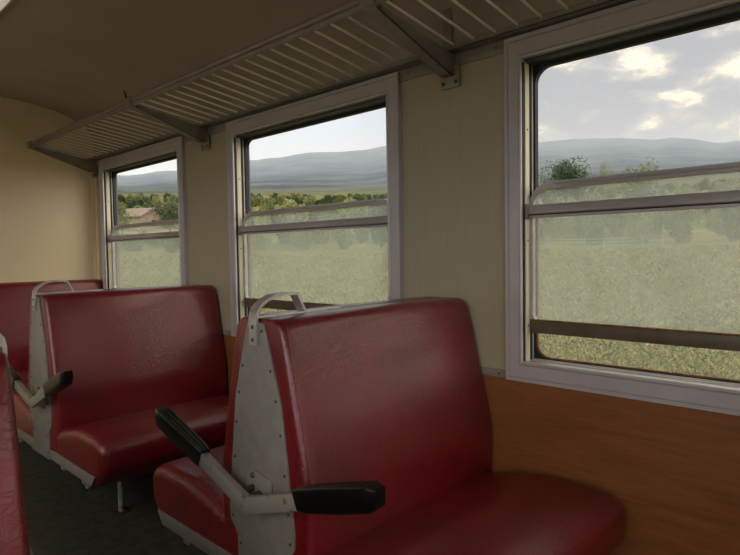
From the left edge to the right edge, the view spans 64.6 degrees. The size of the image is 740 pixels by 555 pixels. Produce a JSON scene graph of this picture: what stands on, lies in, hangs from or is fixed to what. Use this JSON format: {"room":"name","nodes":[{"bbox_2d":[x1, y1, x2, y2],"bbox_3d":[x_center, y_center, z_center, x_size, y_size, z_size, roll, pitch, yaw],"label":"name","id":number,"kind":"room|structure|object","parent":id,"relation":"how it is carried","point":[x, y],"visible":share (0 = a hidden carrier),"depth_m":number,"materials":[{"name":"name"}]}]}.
{"room":"train carriage","nodes":[
{"label":"train carriage","id":0,"kind":"room"},
{"bbox_2d":[0,97,93,282],"bbox_3d":[-2.823,-0.109,3.556,0.080,2.400,2.440,1,3,44],"label":"wall","id":1,"kind":"structure","parent":0,"point":[46,234],"depth_m":4.05,"materials":[{"name":"beige paint"}]},
{"bbox_2d":[90,172,99,279],"bbox_3d":[-2.018,-0.035,4.320,0.030,1.560,0.030,1,3,44],"label":"trim","id":2,"kind":"structure","parent":1,"relation":"attached to","point":[93,180],"depth_m":4.31,"materials":[{"name":"grey metal"}]},
{"bbox_2d":[18,440,207,554],"bbox_3d":[1.472,1.229,-0.484,11.960,0.060,2.440,1,3,44],"label":"floor","id":3,"kind":"structure","parent":0,"point":[63,519],"depth_m":2.69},
{"bbox_2d":[0,333,33,554],"bbox_3d":[-0.950,0.631,0.868,1.332,1.095,0.866,1,3,44],"label":"bench","id":4,"kind":"object","parent":3,"relation":"on","point":[14,538],"visible":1,"depth_m":1.00,"materials":[{"name":"red leather"}]},
{"bbox_2d":[0,279,102,443],"bbox_3d":[-2.068,0.551,3.805,0.668,1.036,0.876,1,3,44],"label":"bench","id":5,"kind":"object","parent":3,"relation":"on","point":[15,297],"visible":0.12,"depth_m":3.82,"materials":[{"name":"red leather"}]},
{"bbox_2d":[13,371,27,390],"bbox_3d":[-2.035,0.680,3.777,0.572,0.220,0.842,1,3,44],"label":"cushion","id":6,"kind":"object","parent":5,"relation":"on","point":[23,374],"depth_m":3.45,"materials":[{"name":"leather"}]},
{"bbox_2d":[9,280,229,515],"bbox_3d":[-1.231,0.545,2.959,1.332,1.095,0.934,1,3,44],"label":"bench","id":7,"kind":"object","parent":3,"relation":"on","point":[101,364],"visible":0.84,"depth_m":2.70,"materials":[{"name":"red leather"}]},
{"bbox_2d":[13,388,33,437],"bbox_3d":[-1.484,0.694,3.249,0.572,0.220,0.842,1,3,44],"label":"cushion","id":8,"kind":"object","parent":7,"relation":"on","point":[24,414],"depth_m":2.89,"materials":[{"name":"leather"}]},
{"bbox_2d":[52,394,229,486],"bbox_3d":[-0.935,0.708,2.724,0.572,0.220,0.842,1,3,44],"label":"cushion","id":9,"kind":"object","parent":7,"relation":"on","point":[102,445],"depth_m":2.45,"materials":[{"name":"leather"}]},
{"bbox_2d":[153,292,625,554],"bbox_3d":[-0.028,0.575,1.830,1.332,1.095,0.902,1,3,44],"label":"bench","id":10,"kind":"object","parent":3,"relation":"on","point":[364,428],"visible":1,"depth_m":1.60,"materials":[{"name":"red leather"}]},
{"bbox_2d":[153,445,235,554],"bbox_3d":[-0.280,0.724,2.120,0.572,0.220,0.809,1,3,44],"label":"cushion","id":11,"kind":"object","parent":10,"relation":"on","point":[190,504],"depth_m":1.83,"materials":[{"name":"leather"}]},
{"bbox_2d":[324,472,625,554],"bbox_3d":[0.268,0.738,1.595,0.572,0.220,0.809,1,3,44],"label":"cushion","id":12,"kind":"object","parent":10,"relation":"on","point":[448,513],"depth_m":1.56,"materials":[{"name":"leather"}]},
{"bbox_2d":[0,0,588,155],"bbox_3d":[1.437,-0.955,-0.578,11.760,0.488,2.436,1,3,44],"label":"ceiling","id":13,"kind":"structure","parent":0,"point":[76,60],"depth_m":2.74,"materials":[{"name":"paint"}]},
{"bbox_2d":[0,0,13,13],"bbox_3d":[-1.323,-1.121,2.059,1.500,0.061,0.310,1,3,44],"label":"ceiling light","id":14,"kind":"object","parent":13,"relation":"attached to","point":[4,4],"visible":1,"depth_m":2.38,"materials":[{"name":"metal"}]},
{"bbox_2d":[0,0,10,10],"bbox_3d":[-1.323,-1.110,2.059,1.460,0.034,0.279,1,3,44],"label":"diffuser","id":15,"kind":"object","parent":14,"relation":"attached to","point":[4,4],"depth_m":2.37,"materials":[{"name":"white plastic"}]},
{"bbox_2d":[28,0,633,177],"bbox_3d":[-0.147,-0.822,2.190,5.670,0.302,0.438,1,3,44],"label":"luggage rack","id":16,"kind":"object","parent":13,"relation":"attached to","point":[442,60],"visible":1,"depth_m":2.27,"materials":[{"name":"metal"}]},
{"bbox_2d":[96,0,739,554],"bbox_3d":[2.255,0.101,0.305,11.760,2.100,0.084,1,3,44],"label":"wall","id":17,"kind":"structure","parent":0,"point":[453,150],"depth_m":1.99,"materials":[{"name":"beige paint"}]},
{"bbox_2d":[99,136,188,288],"bbox_3d":[-1.474,-0.270,3.844,1.188,1.120,0.105,1,3,44],"label":"window","id":18,"kind":"structure","parent":17,"relation":"in","point":[171,149],"depth_m":3.90,"materials":[{"name":"metal"}]},
{"bbox_2d":[184,123,225,141],"bbox_3d":[-0.908,-0.801,3.227,0.462,0.047,0.008,1,3,44],"label":"trim","id":19,"kind":"structure","parent":17,"relation":"attached to","point":[219,128],"depth_m":3.16,"materials":[{"name":"metal"}]},
{"bbox_2d":[221,329,230,334],"bbox_3d":[-0.892,0.292,3.274,0.462,0.025,0.010,1,3,44],"label":"trim","id":20,"kind":"structure","parent":17,"relation":"attached to","point":[227,332],"depth_m":3.16,"materials":[{"name":"metal"}]},
{"bbox_2d":[226,72,403,336],"bbox_3d":[-0.282,-0.240,2.703,1.188,1.120,0.105,1,3,44],"label":"window","id":21,"kind":"structure","parent":17,"relation":"in","point":[384,91],"depth_m":2.66,"materials":[{"name":"metal"}]},
{"bbox_2d":[400,39,504,81],"bbox_3d":[0.283,-0.771,2.086,0.462,0.047,0.008,1,3,44],"label":"trim","id":22,"kind":"structure","parent":17,"relation":"attached to","point":[496,48],"depth_m":2.03,"materials":[{"name":"metal"}]},
{"bbox_2d":[480,367,505,377],"bbox_3d":[0.300,0.323,2.133,0.462,0.025,0.010,1,3,44],"label":"trim","id":23,"kind":"structure","parent":17,"relation":"attached to","point":[484,370],"depth_m":2.01,"materials":[{"name":"metal"}]},
{"bbox_2d":[504,0,739,415],"bbox_3d":[0.910,-0.209,1.562,1.188,1.120,0.105,1,3,44],"label":"window","id":24,"kind":"structure","parent":17,"relation":"in","point":[527,56],"depth_m":1.77,"materials":[{"name":"metal"}]},
{"label":"outside","id":25,"kind":"structure","parent":0,"visible":0},
{"bbox_2d":[117,138,739,379],"bbox_3d":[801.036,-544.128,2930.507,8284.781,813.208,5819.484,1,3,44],"label":"terrain","id":26,"kind":"structure","parent":25,"point":[318,175],"depth_m":1391.30,"materials":[{"name":"green plant"}]},
{"bbox_2d":[118,194,130,209],"bbox_3d":[-86.313,-24.851,203.296,5.419,8.146,5.551,0,3,22],"label":"tree","id":27,"kind":"object","parent":26,"relation":"on","point":[122,199],"visible":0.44,"depth_m":202.21,"materials":[{"name":"green plant"}]},
{"bbox_2d":[118,199,138,234],"bbox_3d":[-33.860,-7.617,80.734,3.640,6.409,3.928,1,3,44],"label":"leafy tree","id":28,"kind":"object","parent":26,"relation":"on","point":[123,210],"visible":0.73,"depth_m":80.59,"materials":[{"name":"green plant"}]},
{"bbox_2d":[122,199,141,208],"bbox_3d":[-74.826,-20.842,183.381,6.514,7.490,4.674,-2,3,-22],"label":"tree","id":29,"kind":"object","parent":26,"relation":"on","point":[129,204],"visible":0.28,"depth_m":182.41,"materials":[{"name":"green plant"}]},
{"bbox_2d":[121,231,150,251],"bbox_3d":[-26.200,-3.564,65.826,3.336,3.509,2.809,-3,3,-40],"label":"bush","id":30,"kind":"object","parent":26,"relation":"on","point":[134,246],"visible":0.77,"depth_m":65.11,"materials":[{"name":"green plant"}]},
{"bbox_2d":[129,193,143,203],"bbox_3d":[-94.763,-30.456,236.955,6.042,7.627,5.611,1,3,35],"label":"tree","id":31,"kind":"object","parent":26,"relation":"on","point":[138,196],"visible":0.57,"depth_m":235.83,"materials":[{"name":"green plant"}]},
{"bbox_2d":[118,207,165,229],"bbox_3d":[-46.559,-11.526,118.887,6.800,5.150,9.000,0,3,15],"label":"stone house","id":32,"kind":"structure","parent":26,"relation":"on","point":[144,215],"depth_m":116.27,"materials":[{"name":"stone"}]},
{"bbox_2d":[142,196,149,202],"bbox_3d":[-103.422,-34.763,269.964,4.179,6.133,4.080,-2,3,-26],"label":"tree","id":33,"kind":"object","parent":26,"relation":"on","point":[144,198],"visible":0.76,"depth_m":269.45,"materials":[{"name":"green plant"}]},
{"bbox_2d":[141,201,154,207],"bbox_3d":[-73.731,-22.249,194.781,5.407,6.217,3.879,0,3,12],"label":"tree","id":34,"kind":"object","parent":26,"relation":"on","point":[145,205],"visible":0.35,"depth_m":193.82,"materials":[{"name":"green plant"}]},
{"bbox_2d":[120,253,179,287],"label":"plants","id":35,"kind":"object","parent":26,"relation":"on","point":[139,270],"depth_m":33.92,"materials":[{"name":"green plant"}]},
{"bbox_2d":[150,196,160,202],"bbox_3d":[-100.736,-35.516,275.188,3.656,6.015,4.550,0,3,30],"label":"tree","id":36,"kind":"object","parent":26,"relation":"on","point":[155,198],"visible":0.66,"depth_m":274.50,"materials":[{"name":"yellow plant"}]},
{"bbox_2d":[147,239,164,246],"bbox_3d":[-26.531,-4.350,73.225,3.181,2.518,3.152,-2,3,-19],"label":"bush","id":37,"kind":"object","parent":26,"relation":"on","point":[153,242],"visible":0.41,"depth_m":73.06,"materials":[{"name":"green plant"}]},
{"bbox_2d":[153,199,161,206],"bbox_3d":[-74.560,-24.365,205.160,3.700,6.313,4.086,-1,2,-5],"label":"tree","id":38,"kind":"object","parent":26,"relation":"on","point":[157,203],"visible":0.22,"depth_m":204.34,"materials":[{"name":"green plant"}]},
{"bbox_2d":[148,199,178,231],"bbox_3d":[-28.159,-7.966,82.892,5.751,7.012,5.124,1,3,44],"label":"tree","id":39,"kind":"object","parent":26,"relation":"on","point":[169,205],"visible":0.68,"depth_m":82.65,"materials":[{"name":"green plant"}]},
{"bbox_2d":[160,203,178,228],"bbox_3d":[-39.360,-11.632,118.122,6.019,7.958,4.837,-1,3,-13],"label":"tree","id":40,"kind":"object","parent":26,"relation":"on","point":[165,203],"visible":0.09,"depth_m":117.72,"materials":[{"name":"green plant"}]},
{"bbox_2d":[162,238,178,252],"bbox_3d":[-21.626,-3.354,65.825,3.058,3.164,2.743,-1,3,-10],"label":"bush","id":41,"kind":"object","parent":26,"relation":"on","point":[171,245],"visible":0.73,"depth_m":64.91,"materials":[{"name":"green plant"}]},
{"bbox_2d":[169,195,177,202],"bbox_3d":[-81.250,-31.203,244.429,5.855,7.221,5.683,-3,3,-37],"label":"tree","id":42,"kind":"object","parent":26,"relation":"on","point":[173,197],"visible":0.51,"depth_m":242.78,"materials":[{"name":"green plant"}]},
{"bbox_2d":[251,217,256,235],"bbox_3d":[-16.596,-5.604,77.984,4.295,6.574,3.111,0,3,27],"label":"bush","id":43,"kind":"object","parent":26,"relation":"on","point":[252,219],"visible":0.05,"depth_m":76.89,"materials":[{"name":"green plant"}]},
{"bbox_2d":[251,196,259,206],"bbox_3d":[-48.962,-31.151,247.378,5.548,6.843,5.386,-1,2,-1],"label":"tree","id":44,"kind":"object","parent":26,"relation":"on","point":[258,199],"visible":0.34,"depth_m":246.90,"materials":[{"name":"green plant"}]},
{"bbox_2d":[256,196,262,206],"bbox_3d":[-49.047,-32.201,254.661,5.728,7.065,5.561,-1,3,-10],"label":"tree","id":45,"kind":"object","parent":26,"relation":"on","point":[259,197],"visible":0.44,"depth_m":253.44,"materials":[{"name":"green plant"}]},
{"bbox_2d":[251,207,273,250],"bbox_3d":[-12.722,-4.767,68.595,2.588,7.115,3.074,-2,3,-18],"label":"bush","id":46,"kind":"object","parent":26,"relation":"on","point":[264,240],"visible":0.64,"depth_m":67.81,"materials":[{"name":"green plant"}]},
{"bbox_2d":[260,203,274,209],"bbox_3d":[-31.022,-19.583,179.359,5.331,7.048,4.283,-2,3,-16],"label":"tree","id":47,"kind":"object","parent":26,"relation":"on","point":[269,206],"visible":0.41,"depth_m":178.62,"materials":[{"name":"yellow plant"}]},
{"bbox_2d":[258,208,280,223],"bbox_3d":[-22.113,-12.306,128.211,5.239,6.614,4.865,-2,3,-26],"label":"tree","id":48,"kind":"object","parent":26,"relation":"on","point":[274,218],"visible":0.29,"depth_m":127.09,"materials":[{"name":"green plant"}]},
{"bbox_2d":[267,197,275,204],"bbox_3d":[-45.659,-34.492,272.042,4.625,6.288,4.980,-3,3,-41],"label":"tree","id":49,"kind":"object","parent":26,"relation":"on","point":[270,200],"visible":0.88,"depth_m":271.10,"materials":[{"name":"green plant"}]},
{"bbox_2d":[277,194,285,205],"bbox_3d":[-42.123,-36.302,280.511,4.532,7.733,5.005,-1,2,6],"label":"tree","id":50,"kind":"object","parent":26,"relation":"on","point":[280,199],"visible":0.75,"depth_m":279.78,"materials":[{"name":"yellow plant"}]},
{"bbox_2d":[276,215,299,244],"bbox_3d":[-10.738,-5.487,77.664,3.338,5.932,2.995,1,3,35],"label":"bush","id":51,"kind":"object","parent":26,"relation":"on","point":[283,238],"visible":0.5,"depth_m":77.12,"materials":[{"name":"green plant"}]},
{"bbox_2d":[280,199,308,221],"bbox_3d":[-13.780,-10.579,108.804,5.151,8.789,5.688,-2,3,-25],"label":"tree","id":52,"kind":"object","parent":26,"relation":"on","point":[303,216],"visible":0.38,"depth_m":108.14,"materials":[{"name":"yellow plant"}]},
{"bbox_2d":[294,199,303,206],"bbox_3d":[-28.221,-27.505,227.735,4.492,6.592,4.385,-2,3,-30],"label":"tree","id":53,"kind":"object","parent":26,"relation":"on","point":[298,202],"visible":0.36,"depth_m":226.90,"materials":[{"name":"green plant"}]},
{"bbox_2d":[298,194,307,203],"bbox_3d":[-30.902,-35.187,273.733,5.082,7.853,4.602,1,3,44],"label":"tree","id":54,"kind":"object","parent":26,"relation":"on","point":[305,198],"visible":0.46,"depth_m":273.33,"materials":[{"name":"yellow plant"}]},
{"bbox_2d":[289,230,318,249],"bbox_3d":[-7.731,-4.248,69.545,3.771,4.751,3.495,-2,3,-14],"label":"bush","id":55,"kind":"object","parent":26,"relation":"on","point":[301,237],"visible":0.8,"depth_m":68.78,"materials":[{"name":"green plant"}]},
{"bbox_2d":[307,197,315,204],"bbox_3d":[-27.090,-34.019,269.611,5.180,6.582,5.336,-2,3,-14],"label":"tree","id":56,"kind":"object","parent":26,"relation":"on","point":[311,199],"visible":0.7,"depth_m":268.24,"materials":[{"name":"green plant"}]},
{"bbox_2d":[308,210,322,220],"bbox_3d":[-11.403,-11.279,120.840,5.635,6.480,4.043,-1,2,2],"label":"tree","id":57,"kind":"object","parent":26,"relation":"on","point":[312,217],"visible":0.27,"depth_m":119.89,"materials":[{"name":"green plant"}]},
{"bbox_2d":[314,198,325,204],"bbox_3d":[-19.592,-28.101,231.410,5.787,6.654,4.152,-2,3,-27],"label":"tree","id":58,"kind":"object","parent":26,"relation":"on","point":[317,202],"visible":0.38,"depth_m":230.76,"materials":[{"name":"green plant"}]},
{"bbox_2d":[252,250,388,313],"label":"plants","id":59,"kind":"object","parent":26,"relation":"on","point":[263,265],"depth_m":29.43,"materials":[{"name":"green plant"}]},
{"bbox_2d":[313,211,330,244],"bbox_3d":[-6.372,-5.759,77.994,3.289,6.262,2.978,-1,3,-10],"label":"bush","id":60,"kind":"object","parent":26,"relation":"on","point":[322,238],"visible":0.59,"depth_m":77.31,"materials":[{"name":"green plant"}]},
{"bbox_2d":[314,203,340,218],"bbox_3d":[-7.010,-9.511,101.511,6.074,7.364,3.609,1,3,42],"label":"tree","id":61,"kind":"object","parent":26,"relation":"on","point":[330,211],"visible":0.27,"depth_m":100.79,"materials":[{"name":"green plant"}]},
{"bbox_2d":[324,195,332,203],"bbox_3d":[-20.159,-36.516,282.420,4.890,7.352,5.010,-1,3,-10],"label":"tree","id":62,"kind":"object","parent":26,"relation":"on","point":[329,198],"visible":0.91,"depth_m":281.15,"materials":[{"name":"green plant"}]},
{"bbox_2d":[333,197,344,202],"bbox_3d":[-11.608,-24.815,208.674,5.643,8.718,5.110,0,3,24],"label":"tree","id":63,"kind":"object","parent":26,"relation":"on","point":[343,199],"visible":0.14,"depth_m":207.96,"materials":[{"name":"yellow plant"}]},
{"bbox_2d":[329,213,356,249],"bbox_3d":[-3.195,-4.511,69.122,3.389,6.384,3.179,-1,2,4],"label":"bush","id":64,"kind":"object","parent":26,"relation":"on","point":[345,235],"visible":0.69,"depth_m":68.33,"materials":[{"name":"green plant"}]},
{"bbox_2d":[339,208,349,218],"bbox_3d":[-5.828,-11.057,117.488,4.573,6.217,4.924,0,3,28],"label":"tree","id":65,"kind":"object","parent":26,"relation":"on","point":[343,212],"visible":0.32,"depth_m":116.40,"materials":[{"name":"green plant"}]},
{"bbox_2d":[347,199,357,213],"bbox_3d":[-4.012,-17.898,163.265,5.182,8.842,5.723,0,3,11],"label":"tree","id":66,"kind":"object","parent":26,"relation":"on","point":[350,199],"visible":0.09,"depth_m":163.33,"materials":[{"name":"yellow plant"}]},
{"bbox_2d":[353,193,363,200],"bbox_3d":[-5.647,-37.539,287.164,5.296,7.962,5.425,-3,3,-43],"label":"tree","id":67,"kind":"object","parent":26,"relation":"on","point":[358,197],"visible":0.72,"depth_m":286.34,"materials":[{"name":"green plant"}]},
{"bbox_2d":[354,209,370,243],"bbox_3d":[-0.807,-6.193,79.565,3.619,6.603,3.047,-2,3,-16],"label":"bush","id":68,"kind":"object","parent":26,"relation":"on","point":[362,233],"visible":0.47,"depth_m":78.78,"materials":[{"name":"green plant"}]},
{"bbox_2d":[348,206,377,217],"bbox_3d":[-1.108,-10.260,107.735,5.976,7.544,5.538,-1,2,0],"label":"bush","id":69,"kind":"object","parent":26,"relation":"on","point":[360,210],"visible":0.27,"depth_m":106.61,"materials":[{"name":"green plant"}]},
{"bbox_2d":[369,205,387,247],"bbox_3d":[1.372,-5.242,70.064,2.716,8.037,2.777,1,3,40],"label":"bush","id":70,"kind":"object","parent":26,"relation":"on","point":[377,233],"visible":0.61,"depth_m":69.73,"materials":[{"name":"green plant"}]},
{"bbox_2d":[377,192,386,198],"bbox_3d":[6.128,-31.020,241.865,5.825,8.549,5.686,-2,3,-15],"label":"tree","id":71,"kind":"object","parent":26,"relation":"on","point":[383,196],"visible":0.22,"depth_m":241.18,"materials":[{"name":"green plant"}]},
{"bbox_2d":[539,217,559,244],"bbox_3d":[19.712,-4.875,66.420,3.303,6.361,3.521,-2,3,-22],"label":"bush","id":72,"kind":"object","parent":26,"relation":"on","point":[546,225],"visible":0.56,"depth_m":65.79,"materials":[{"name":"green plant"}]},
{"bbox_2d":[552,196,581,238],"bbox_3d":[25.488,-6.579,75.454,4.257,7.961,2.529,-1,2,2],"label":"bush","id":73,"kind":"object","parent":26,"relation":"on","point":[569,220],"visible":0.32,"depth_m":75.19,"materials":[{"name":"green plant"}]},
{"bbox_2d":[538,155,596,233],"bbox_3d":[27.764,-11.359,83.364,8.645,11.544,9.283,1,3,44],"label":"tree","id":74,"kind":"object","parent":26,"relation":"on","point":[570,172],"visible":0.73,"depth_m":81.74,"materials":[{"name":"green plant"}]},
{"bbox_2d":[581,192,596,200],"bbox_3d":[51.351,-15.979,136.816,4.987,8.510,5.507,-1,3,-10],"label":"tree","id":75,"kind":"object","parent":26,"relation":"on","point":[584,198],"visible":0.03,"depth_m":136.02,"materials":[{"name":"yellow plant"}]},
{"bbox_2d":[573,215,606,244],"bbox_3d":[24.620,-4.814,65.347,3.802,5.779,2.754,-1,2,3],"label":"bush","id":76,"kind":"object","parent":26,"relation":"on","point":[582,224],"visible":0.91,"depth_m":65.07,"materials":[{"name":"green plant"}]},
{"bbox_2d":[584,194,609,221],"bbox_3d":[39.796,-10.937,102.132,5.771,7.845,6.214,1,3,34],"label":"tree","id":77,"kind":"object","parent":26,"relation":"on","point":[598,195],"visible":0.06,"depth_m":102.37,"materials":[{"name":"green plant"}]},
{"bbox_2d":[539,235,663,249],"bbox_3d":[18.216,-3.266,59.758,21.222,1.749,1.040,0,3,17],"label":"fence","id":78,"kind":"object","parent":26,"relation":"on","point":[566,239],"visible":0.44,"depth_m":58.32,"materials":[{"name":"grey"}]},
{"bbox_2d":[591,161,614,229],"bbox_3d":[34.161,-11.561,85.334,3.735,11.162,2.551,1,3,44],"label":"round tree","id":79,"kind":"object","parent":26,"relation":"on","point":[603,165],"visible":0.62,"depth_m":85.20,"materials":[{"name":"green plant"}]},
{"bbox_2d":[601,190,612,198],"bbox_3d":[82.344,-27.204,204.257,4.698,6.895,4.586,1,3,42],"label":"tree","id":80,"kind":"object","parent":26,"relation":"on","point":[604,192],"visible":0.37,"depth_m":203.34,"materials":[{"name":"green plant"}]},
{"bbox_2d":[598,214,619,225],"bbox_3d":[37.181,-8.954,91.372,4.194,5.295,3.895,0,3,22],"label":"tree","id":81,"kind":"object","parent":26,"relation":"on","point":[605,215],"visible":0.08,"depth_m":90.80,"materials":[{"name":"green plant"}]},
{"bbox_2d":[607,213,628,237],"bbox_3d":[31.214,-6.544,73.464,2.809,7.216,3.102,-1,3,-11],"label":"bush","id":82,"kind":"object","parent":26,"relation":"on","point":[616,225],"visible":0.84,"depth_m":73.06,"materials":[{"name":"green plant"}]},
{"bbox_2d":[614,156,661,212],"bbox_3d":[37.608,-11.174,81.358,5.946,11.160,6.255,1,3,44],"label":"broad tree","id":83,"kind":"object","parent":26,"relation":"on","point":[635,188],"visible":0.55,"depth_m":80.61,"materials":[{"name":"green plant"}]},
{"bbox_2d":[539,244,739,379],"label":"plants","id":84,"kind":"object","parent":26,"relation":"on","point":[720,264],"depth_m":19.08,"materials":[{"name":"green plant"}]},
{"bbox_2d":[625,212,653,242],"bbox_3d":[29.742,-4.905,64.394,2.904,5.756,3.096,-1,2,-3],"label":"bush","id":85,"kind":"object","parent":26,"relation":"on","point":[641,226],"visible":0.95,"depth_m":63.78,"materials":[{"name":"green plant"}]},
{"bbox_2d":[651,187,666,195],"bbox_3d":[98.988,-27.530,200.627,5.167,7.024,5.563,-1,2,-2],"label":"tree","id":86,"kind":"object","parent":26,"relation":"on","point":[661,190],"visible":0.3,"depth_m":199.02,"materials":[{"name":"green plant"}]},
{"bbox_2d":[650,210,678,237],"bbox_3d":[35.801,-6.396,71.155,3.491,7.298,3.380,-1,2,7],"label":"bush","id":87,"kind":"object","parent":26,"relation":"on","point":[661,218],"visible":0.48,"depth_m":70.94,"materials":[{"name":"green plant"}]},
{"bbox_2d":[663,183,674,191],"bbox_3d":[146.702,-42.924,286.312,5.623,7.144,5.792,-2,3,-21],"label":"tree","id":88,"kind":"object","parent":26,"relation":"on","point":[670,186],"visible":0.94,"depth_m":285.71,"materials":[{"name":"green plant"}]},
{"bbox_2d":[669,181,678,190],"bbox_3d":[164.354,-48.670,316.065,4.757,8.116,5.252,0,3,26],"label":"tree","id":89,"kind":"object","parent":26,"relation":"on","point":[675,184],"visible":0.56,"depth_m":315.18,"materials":[{"name":"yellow plant"}]},
{"bbox_2d":[674,186,689,192],"bbox_3d":[108.311,-28.503,203.101,5.380,6.836,5.542,2,3,45],"label":"tree","id":90,"kind":"object","parent":26,"relation":"on","point":[678,187],"visible":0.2,"depth_m":201.54,"materials":[{"name":"green plant"}]},
{"bbox_2d":[675,189,690,193],"bbox_3d":[92.233,-22.563,172.309,5.943,7.330,5.769,-3,3,-44],"label":"tree","id":91,"kind":"object","parent":26,"relation":"on","point":[680,191],"visible":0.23,"depth_m":170.86,"materials":[{"name":"green plant"}]},
{"bbox_2d":[666,191,703,243],"bbox_3d":[32.712,-5.221,60.839,3.104,7.854,3.428,-2,3,-29],"label":"bush","id":92,"kind":"object","parent":26,"relation":"on","point":[680,222],"visible":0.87,"depth_m":60.31,"materials":[{"name":"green plant"}]},
{"bbox_2d":[689,184,697,189],"bbox_3d":[131.083,-35.082,237.453,4.190,5.696,4.512,-1,2,4],"label":"tree","id":93,"kind":"object","parent":26,"relation":"on","point":[694,186],"visible":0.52,"depth_m":236.23,"materials":[{"name":"green plant"}]},
{"bbox_2d":[687,188,700,192],"bbox_3d":[97.733,-23.810,176.917,5.183,6.852,4.164,-2,3,-22],"label":"tree","id":94,"kind":"object","parent":26,"relation":"on","point":[691,189],"visible":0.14,"depth_m":176.67,"materials":[{"name":"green plant"}]},
{"bbox_2d":[697,181,708,190],"bbox_3d":[149.596,-40.028,263.381,4.172,6.686,5.814,-2,3,-17],"label":"tree","id":95,"kind":"object","parent":26,"relation":"on","point":[702,184],"visible":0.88,"depth_m":262.38,"materials":[{"name":"green plant"}]},
{"bbox_2d":[698,178,708,189],"bbox_3d":[165.854,-45.530,290.605,5.660,8.746,5.126,0,3,24],"label":"tree","id":96,"kind":"object","parent":26,"relation":"on","point":[705,180],"visible":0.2,"depth_m":289.79,"materials":[{"name":"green plant"}]},
{"bbox_2d":[707,181,724,191],"bbox_3d":[127.522,-32.384,215.280,4.433,7.104,6.178,-3,3,-34],"label":"tree","id":97,"kind":"object","parent":26,"relation":"on","point":[711,186],"visible":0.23,"depth_m":216.19,"materials":[{"name":"green plant"}]},
{"bbox_2d":[704,208,728,235],"bbox_3d":[41.067,-5.816,68.511,3.155,4.730,3.404,-1,3,-11],"label":"bush","id":98,"kind":"object","parent":26,"relation":"on","point":[714,218],"visible":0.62,"depth_m":68.28,"materials":[{"name":"green plant"}]},
{"bbox_2d":[704,207,730,213],"bbox_3d":[65.721,-12.773,110.457,6.103,7.017,4.379,-2,3,-14],"label":"tree","id":99,"kind":"object","parent":26,"relation":"on","point":[723,210],"visible":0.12,"depth_m":109.99,"materials":[{"name":"green plant"}]},
{"bbox_2d":[711,181,728,191],"bbox_3d":[121.540,-30.046,203.104,5.380,7.113,4.323,-1,2,-2],"label":"tree","id":100,"kind":"object","parent":26,"relation":"on","point":[719,186],"visible":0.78,"depth_m":202.58,"materials":[{"name":"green plant"}]},
{"bbox_2d":[722,207,739,240],"bbox_3d":[37.982,-4.886,59.698,2.706,6.446,3.736,-3,3,-36],"label":"bush","id":101,"kind":"object","parent":26,"relation":"on","point":[733,229],"visible":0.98,"depth_m":59.82,"materials":[{"name":"green plant"}]},
{"bbox_2d":[725,182,739,190],"bbox_3d":[103.455,-23.008,166.191,6.341,8.383,5.095,0,3,23],"label":"tree","id":102,"kind":"object","parent":26,"relation":"on","point":[733,186],"visible":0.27,"depth_m":165.84,"materials":[{"name":"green plant"}]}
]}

